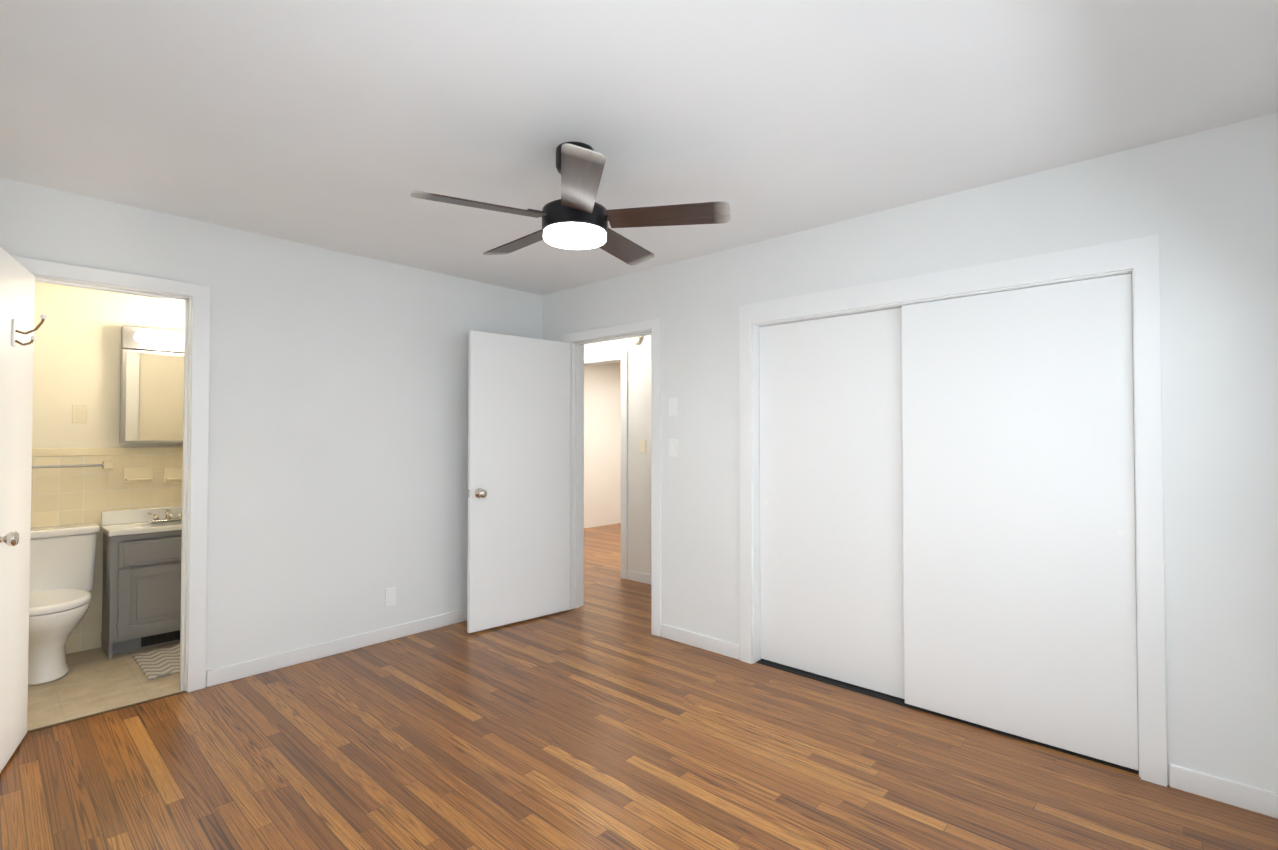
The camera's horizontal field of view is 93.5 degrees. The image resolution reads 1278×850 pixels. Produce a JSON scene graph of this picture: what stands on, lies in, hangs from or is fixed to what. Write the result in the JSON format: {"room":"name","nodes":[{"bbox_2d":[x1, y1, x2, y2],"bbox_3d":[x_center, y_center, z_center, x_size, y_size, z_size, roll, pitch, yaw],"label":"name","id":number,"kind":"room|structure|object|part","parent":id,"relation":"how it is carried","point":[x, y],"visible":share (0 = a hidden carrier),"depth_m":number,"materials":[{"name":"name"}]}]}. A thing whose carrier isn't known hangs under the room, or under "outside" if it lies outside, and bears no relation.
{"room":"empty bedroom","nodes":[
{"label":"empty bedroom","id":0,"kind":"room"},
{"bbox_2d":[27,641,183,730],"bbox_3d":[-2.390,1.436,3.989,1.320,0.100,3.340,-1,-1,42],"label":"floor","id":1,"kind":"structure","parent":0,"point":[95,680],"depth_m":3.12,"materials":[{"name":"tile"}]},
{"bbox_2d":[28,523,99,685],"bbox_3d":[-3.284,0.985,3.310,0.643,0.778,0.494,-1,-1,42],"label":"toilet","id":2,"kind":"object","parent":1,"relation":"on","point":[62,564],"visible":0.77,"depth_m":3.38,"materials":[{"name":"white ceramic"}]},
{"bbox_3d":[-3.237,0.959,3.267,0.501,0.040,0.380,-1,-1,42],"label":"seat","id":3,"kind":"part","parent":2,"relation":"part of","materials":[{"name":"white plastic"}]},
{"bbox_3d":[-3.453,0.817,3.467,0.185,0.350,0.470,-1,-1,42],"label":"tank","id":4,"kind":"part","parent":2,"relation":"part of","materials":[{"name":"white ceramic"}]},
{"bbox_3d":[-3.449,0.620,3.466,0.197,0.043,0.494,-1,-1,42],"label":"lid","id":5,"kind":"part","parent":2,"relation":"part of","materials":[{"name":"white ceramic"}]},
{"bbox_2d":[101,506,181,658],"bbox_3d":[-2.997,0.962,3.846,0.364,0.842,0.644,-1,-1,42],"label":"bathroom vanity","id":6,"kind":"object","parent":1,"relation":"on","point":[141,595],"visible":0.62,"depth_m":3.65,"materials":[{"name":"grey paint"}]},
{"bbox_2d":[101,520,181,536],"bbox_3d":[-3.004,0.642,3.859,0.344,0.032,0.644,-1,-1,42],"label":"countertop","id":7,"kind":"structure","parent":6,"relation":"on","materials":[{"name":"white stone"}]},
{"bbox_2d":[147,509,181,522],"bbox_3d":[-3.048,0.587,3.900,0.125,0.081,0.221,-1,-1,42],"label":"faucet","id":8,"kind":"object","parent":7,"relation":"on","point":[169,514],"depth_m":3.90,"materials":[{"name":"silver metal"}]},
{"bbox_2d":[132,644,179,679],"bbox_3d":[-2.671,1.371,3.577,0.520,0.014,0.470,-1,-1,42],"label":"rug","id":9,"kind":"object","parent":1,"relation":"on","point":[158,663],"visible":0.42,"depth_m":3.46,"materials":[{"name":"beige fabric"}]},
{"bbox_2d":[27,691,186,732],"bbox_3d":[-2.532,1.364,2.861,0.018,0.004,0.640,-1,-1,42],"label":"threshold","id":10,"kind":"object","parent":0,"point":[83,717],"depth_m":2.85,"materials":[{"name":"brown wood"}]},
{"bbox_2d":[32,282,184,447],"bbox_3d":[-3.113,0.168,4.108,0.120,2.440,2.510,-1,-1,42],"label":"wall","id":11,"kind":"structure","parent":0,"point":[77,347],"depth_m":3.69,"materials":[{"name":"beige paint"}]},
{"bbox_2d":[72,404,87,422],"bbox_3d":[-3.422,-0.070,3.677,0.010,0.115,0.070,-1,-1,42],"label":"outlet","id":12,"kind":"object","parent":11,"relation":"attached to","point":[79,413],"visible":1,"depth_m":3.67,"materials":[{"name":"beige plastic"}]},
{"bbox_2d":[31,454,182,653],"bbox_3d":[-3.066,0.792,4.054,0.008,1.190,2.270,-1,-1,42],"label":"wall tiles","id":13,"kind":"structure","parent":11,"relation":"attached to","point":[70,495],"depth_m":3.71,"materials":[{"name":"beige tile"}]},
{"bbox_2d":[32,461,113,468],"bbox_3d":[-3.513,0.245,3.528,0.048,0.048,0.643,-1,-1,42],"label":"towel rail","id":14,"kind":"object","parent":13,"relation":"attached to","point":[107,465],"visible":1,"depth_m":3.66,"materials":[{"name":"silver metal"}]},
{"bbox_2d":[123,467,152,482],"bbox_3d":[-3.210,0.322,3.856,0.053,0.100,0.150,-1,-1,42],"label":"soap dish","id":15,"kind":"object","parent":13,"relation":"attached to","point":[141,474],"depth_m":3.86,"materials":[{"name":"beige ceramic"}]},
{"bbox_2d":[164,467,182,482],"bbox_3d":[-3.072,0.330,4.007,0.053,0.100,0.150,-1,-1,42],"label":"soap dish","id":16,"kind":"object","parent":13,"relation":"attached to","point":[171,474],"depth_m":3.99,"materials":[{"name":"beige ceramic"}]},
{"bbox_2d":[32,447,182,456],"bbox_3d":[-3.063,0.172,4.063,0.014,0.050,2.270,-1,-1,42],"label":"trim","id":17,"kind":"structure","parent":11,"relation":"attached to","point":[46,452],"depth_m":3.74,"materials":[{"name":"beige tile"}]},
{"bbox_2d":[101,506,181,525],"bbox_3d":[-3.123,0.586,3.968,0.022,0.085,0.644,-1,-1,42],"label":"backsplash","id":18,"kind":"structure","parent":11,"relation":"attached to","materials":[{"name":"white stone"}]},
{"bbox_2d":[119,325,183,443],"bbox_3d":[-3.062,-0.250,3.940,0.188,0.740,0.500,-1,-1,42],"label":"upper cabinet","id":19,"kind":"object","parent":11,"relation":"attached to","point":[151,382],"visible":0.67,"depth_m":3.86,"materials":[{"name":"silver metal"}]},
{"bbox_2d":[125,352,183,440],"bbox_3d":[-3.062,-0.178,3.939,0.002,0.559,0.464,-1,-1,42],"label":"mirror","id":20,"kind":"object","parent":19,"relation":"attached to","point":[154,381],"depth_m":3.87,"materials":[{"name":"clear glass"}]},
{"bbox_2d":[0,178,541,686],"bbox_3d":[-2.024,0.157,3.522,0.120,2.440,3.570,-1,-1,42],"label":"wall","id":21,"kind":"structure","parent":0,"point":[338,456],"depth_m":3.55,"materials":[{"name":"white paint"}]},
{"bbox_2d":[0,247,46,772],"bbox_3d":[-2.519,0.340,2.411,0.200,2.013,0.607,1,-1,-35],"label":"bathroom door","id":22,"kind":"structure","parent":21,"relation":"in","point":[17,301],"depth_m":2.44,"materials":[{"name":"white paint"}]},
{"bbox_2d":[12,256,210,691],"bbox_3d":[-2.574,0.315,2.918,0.160,2.104,0.770,-1,-1,42],"label":"door frame","id":23,"kind":"structure","parent":21,"relation":"attached to","point":[198,296],"depth_m":3.11,"materials":[{"name":"white paint"}]},
{"bbox_2d":[206,608,466,686],"bbox_3d":[-1.517,1.343,3.959,0.014,0.085,2.212,-1,-1,42],"label":"baseboard","id":24,"kind":"structure","parent":21,"relation":"attached to","point":[224,674],"depth_m":3.57,"materials":[{"name":"white paint"}]},
{"bbox_2d":[385,587,395,606],"bbox_3d":[-1.603,1.109,3.874,0.006,0.115,0.070,-1,-1,42],"label":"outlet","id":25,"kind":"object","parent":21,"relation":"attached to","point":[387,590],"visible":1,"depth_m":3.87,"materials":[{"name":"white plastic"}]},
{"bbox_2d":[388,591,392,602],"bbox_3d":[-1.599,1.109,3.870,0.002,0.072,0.034,-1,-1,42],"label":"insert","id":26,"kind":"object","parent":25,"relation":"attached to","point":[390,600],"visible":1,"depth_m":3.87,"materials":[{"name":"white plastic"}]},
{"bbox_2d":[584,362,620,527],"bbox_3d":[-0.792,0.245,8.573,0.100,2.440,3.340,-1,-1,42],"label":"wall","id":27,"kind":"structure","parent":0,"point":[602,444],"depth_m":8.78,"materials":[{"name":"paint"}]},
{"bbox_2d":[584,335,650,574],"bbox_3d":[0.517,0.184,5.043,6.790,2.440,0.120,-1,-1,42],"label":"wall","id":28,"kind":"structure","parent":0,"point":[639,463],"depth_m":5.44,"materials":[{"name":"paint"}]},
{"bbox_2d":[584,351,627,578],"bbox_3d":[-0.407,0.372,5.881,0.940,2.094,0.156,-1,-1,42],"label":"door frame","id":29,"kind":"structure","parent":28,"relation":"attached to","point":[616,357],"depth_m":5.53,"materials":[{"name":"white paint"}]},
{"bbox_2d":[631,336,641,344],"bbox_3d":[-0.027,-0.789,5.450,0.128,0.128,0.035,-1,-1,42],"label":"smoke detector","id":30,"kind":"object","parent":28,"relation":"attached to","point":[636,340],"visible":0.65,"depth_m":5.43,"materials":[{"name":"beige plastic"}]},
{"bbox_2d":[627,570,650,583],"bbox_3d":[1.396,1.346,4.132,4.052,0.085,0.014,-1,-1,42],"label":"baseboard","id":31,"kind":"structure","parent":28,"relation":"attached to","point":[639,577],"depth_m":5.40,"materials":[{"name":"white paint"}]},
{"bbox_2d":[640,440,645,452],"bbox_3d":[0.033,0.190,5.395,0.070,0.115,0.010,-1,-1,42],"label":"light switch","id":32,"kind":"object","parent":28,"relation":"attached to","point":[642,446],"visible":1,"depth_m":5.39,"materials":[{"name":"beige plastic"}]},
{"bbox_2d":[0,523,1277,849],"bbox_3d":[0.150,1.449,4.766,6.990,0.100,8.370,-1,-1,42],"label":"floor","id":33,"kind":"structure","parent":0,"point":[602,719],"depth_m":2.39,"materials":[{"name":"brown wood"}]},
{"bbox_2d":[0,0,1277,294],"bbox_3d":[0.157,-1.093,4.669,7.190,0.100,8.570,-1,-1,42],"label":"ceiling","id":34,"kind":"structure","parent":0,"point":[348,126],"depth_m":2.04,"materials":[{"name":"paint"}]},
{"bbox_2d":[410,142,730,264],"bbox_3d":[-0.274,-0.904,2.397,1.139,0.356,1.175,-1,-1,42],"label":"ceiling fan","id":35,"kind":"object","parent":34,"relation":"hanging from","point":[576,216],"visible":1,"depth_m":2.27,"materials":[{"name":"black metal"}]},
{"bbox_3d":[-0.583,-0.805,2.199,0.470,0.006,0.136,1,12,-27],"label":"blade","id":36,"kind":"part","parent":35,"relation":"part of","materials":[{"name":"brown wood"}]},
{"bbox_3d":[-0.512,-0.797,2.628,0.470,0.006,0.136,-1,12,45],"label":"blade","id":37,"kind":"part","parent":35,"relation":"part of","materials":[{"name":"brown wood"}]},
{"label":"blade","id":38,"kind":"part","parent":35,"relation":"part of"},
{"bbox_3d":[-0.082,-0.796,2.694,0.136,0.006,0.470,-15,-8,26],"label":"blade","id":39,"kind":"part","parent":35,"relation":"part of","materials":[{"name":"brown wood"}]},
{"bbox_3d":[0.113,-0.803,2.305,0.470,0.006,0.136,0,-14,9],"label":"blade","id":40,"kind":"part","parent":35,"relation":"part of","materials":[{"name":"brown wood"}]},
{"bbox_2d":[542,113,1277,792],"bbox_3d":[-0.149,0.171,4.311,6.790,2.440,0.120,-1,-1,42],"label":"wall","id":41,"kind":"structure","parent":0,"point":[1204,205],"depth_m":2.27,"materials":[{"name":"white paint"}]},
{"bbox_2d":[467,330,570,632],"bbox_3d":[-0.824,0.377,4.263,0.822,2.003,0.169,1,-1,-42],"label":"hall door","id":42,"kind":"structure","parent":41,"relation":"in","point":[519,453],"depth_m":4.21,"materials":[{"name":"white paint"}]},
{"bbox_2d":[562,318,661,636],"bbox_3d":[-0.173,0.344,4.329,0.987,2.094,0.156,-1,-1,42],"label":"door frame","id":43,"kind":"structure","parent":41,"relation":"attached to","point":[653,326],"depth_m":4.32,"materials":[{"name":"white paint"}]},
{"bbox_2d":[669,398,677,415],"bbox_3d":[0.222,-0.116,3.892,0.072,0.118,0.006,-1,-1,42],"label":"switch plate","id":44,"kind":"object","parent":41,"relation":"attached to","point":[673,406],"visible":1,"depth_m":3.89,"materials":[{"name":"white plastic"}]},
{"bbox_2d":[669,439,677,456],"bbox_3d":[0.221,0.149,3.886,0.070,0.115,0.010,-1,-1,42],"label":"light switch","id":45,"kind":"object","parent":41,"relation":"attached to","point":[673,447],"visible":1,"depth_m":3.88,"materials":[{"name":"white plastic"}]},
{"bbox_2d":[661,624,739,659],"bbox_3d":[0.372,1.339,3.725,0.602,0.085,0.014,-1,-1,42],"label":"baseboard","id":46,"kind":"structure","parent":41,"relation":"attached to","point":[718,646],"depth_m":3.70,"materials":[{"name":"white paint"}]},
{"bbox_2d":[754,272,1131,326],"bbox_3d":[1.335,-0.591,2.969,1.710,0.002,0.085,-1,-1,42],"label":"trim","id":47,"kind":"structure","parent":41,"relation":"attached to","point":[835,315],"depth_m":3.04,"materials":[{"name":"white paint"}]},
{"bbox_2d":[756,659,1138,774],"bbox_3d":[1.337,1.366,2.937,1.710,0.003,0.084,-1,-1,42],"label":"trim","id":48,"kind":"structure","parent":41,"relation":"attached to","point":[862,690],"depth_m":2.98,"materials":[{"name":"black"}]},
{"bbox_2d":[759,273,1138,770],"bbox_3d":[1.337,0.384,2.954,1.706,1.944,0.076,-1,-1,42],"label":"closet doors","id":49,"kind":"structure","parent":41,"relation":"in","point":[947,492],"depth_m":2.75,"materials":[{"name":"white paint"}]},
{"bbox_3d":[1.046,0.389,3.249,0.878,1.944,0.032,-1,-1,42],"label":"panel","id":50,"kind":"part","parent":49,"relation":"part of","materials":[{"name":"white paint"}]},
{"bbox_2d":[764,500,1124,535],"bbox_3d":[1.326,0.437,2.941,1.644,0.024,0.046,-1,-1,42],"label":"pulls","id":51,"kind":"object","parent":49,"relation":"attached to","point":[1121,532],"visible":1,"depth_m":2.38,"materials":[{"name":"white plastic"}]},
{"bbox_3d":[1.628,0.378,2.659,0.878,1.944,0.032,-1,-1,42],"label":"panel","id":52,"kind":"part","parent":49,"relation":"part of","materials":[{"name":"white paint"}]},
{"bbox_2d":[739,234,1166,786],"bbox_3d":[1.331,0.327,2.949,1.874,2.081,0.139,-1,-1,42],"label":"trim","id":53,"kind":"structure","parent":41,"relation":"attached to","point":[1138,258],"depth_m":2.41,"materials":[{"name":"white paint"}]},
{"bbox_2d":[1169,764,1277,818],"bbox_3d":[2.108,1.311,2.145,0.322,0.085,0.014,-1,-1,42],"label":"baseboard","id":54,"kind":"structure","parent":41,"relation":"attached to","point":[1242,795],"depth_m":2.15,"materials":[{"name":"white paint"}]}
]}

